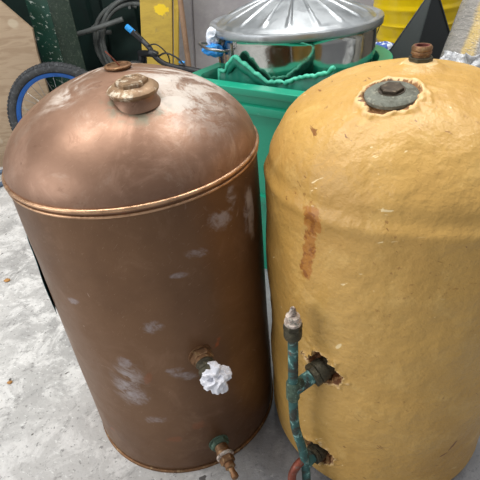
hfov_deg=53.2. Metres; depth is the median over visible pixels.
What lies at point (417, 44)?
pipe opening
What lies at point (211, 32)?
rag
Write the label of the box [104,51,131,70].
outlet
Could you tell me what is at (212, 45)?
rag
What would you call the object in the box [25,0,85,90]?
steel column
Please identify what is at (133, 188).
tank
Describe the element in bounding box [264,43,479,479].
tank
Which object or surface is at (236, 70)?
tarpaulin
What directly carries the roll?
on the floor
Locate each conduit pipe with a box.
[35,17,123,42]
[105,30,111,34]
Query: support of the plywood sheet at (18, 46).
on the floor
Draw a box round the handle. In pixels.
[178,0,190,66]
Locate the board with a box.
[140,0,172,64]
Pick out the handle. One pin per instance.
(180, 2)
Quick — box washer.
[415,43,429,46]
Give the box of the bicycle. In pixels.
[7,24,200,130]
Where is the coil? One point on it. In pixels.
(99, 42)
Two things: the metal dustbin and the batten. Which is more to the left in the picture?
the batten
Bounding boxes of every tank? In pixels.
[1,51,272,479]
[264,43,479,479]
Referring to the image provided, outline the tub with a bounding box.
[373,0,461,42]
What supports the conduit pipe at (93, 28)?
attached to the wall
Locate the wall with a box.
[1,0,141,91]
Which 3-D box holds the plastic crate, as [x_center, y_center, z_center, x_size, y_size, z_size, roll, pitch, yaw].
[0.225,-0.295,1.685,0.515,0.650,0.630,19,41,32]
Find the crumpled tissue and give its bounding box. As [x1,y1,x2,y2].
[200,361,231,394]
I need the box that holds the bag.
[376,41,393,49]
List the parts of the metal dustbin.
handle, lid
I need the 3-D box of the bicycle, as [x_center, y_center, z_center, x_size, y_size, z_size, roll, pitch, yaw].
[-0.624,-0.645,2.283,0.934,0.695,0.519,16,39,28]
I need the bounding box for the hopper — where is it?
[389,0,449,58]
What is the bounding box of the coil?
[93,0,139,65]
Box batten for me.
[173,0,178,64]
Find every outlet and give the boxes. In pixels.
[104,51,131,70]
[411,43,432,58]
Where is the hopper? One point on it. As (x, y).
(429, 24)
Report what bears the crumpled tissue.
in the tank at (133, 188)
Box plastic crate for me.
[193,44,392,268]
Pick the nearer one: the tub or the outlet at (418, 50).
the outlet at (418, 50)
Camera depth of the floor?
1.25 m
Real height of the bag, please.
0.102 m
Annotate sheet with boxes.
[0,0,49,166]
[173,0,376,68]
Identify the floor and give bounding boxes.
[0,167,479,479]
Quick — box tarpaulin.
[218,55,335,90]
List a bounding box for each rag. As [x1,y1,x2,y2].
[202,43,223,57]
[206,27,218,44]
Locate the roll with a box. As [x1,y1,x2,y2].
[440,0,479,67]
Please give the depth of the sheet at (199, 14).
2.44 m
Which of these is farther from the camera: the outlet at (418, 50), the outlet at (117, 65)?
the outlet at (117, 65)
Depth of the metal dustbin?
1.33 m
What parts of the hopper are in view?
panel, panel, panel, panel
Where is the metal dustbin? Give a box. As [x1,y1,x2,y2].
[199,0,384,80]
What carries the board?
on the floor
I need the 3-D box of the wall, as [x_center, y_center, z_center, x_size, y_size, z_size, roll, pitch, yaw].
[-0.088,-1.763,2.430,7.140,2.300,0.100,-5,34,0]
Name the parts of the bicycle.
frame, stem, brake lever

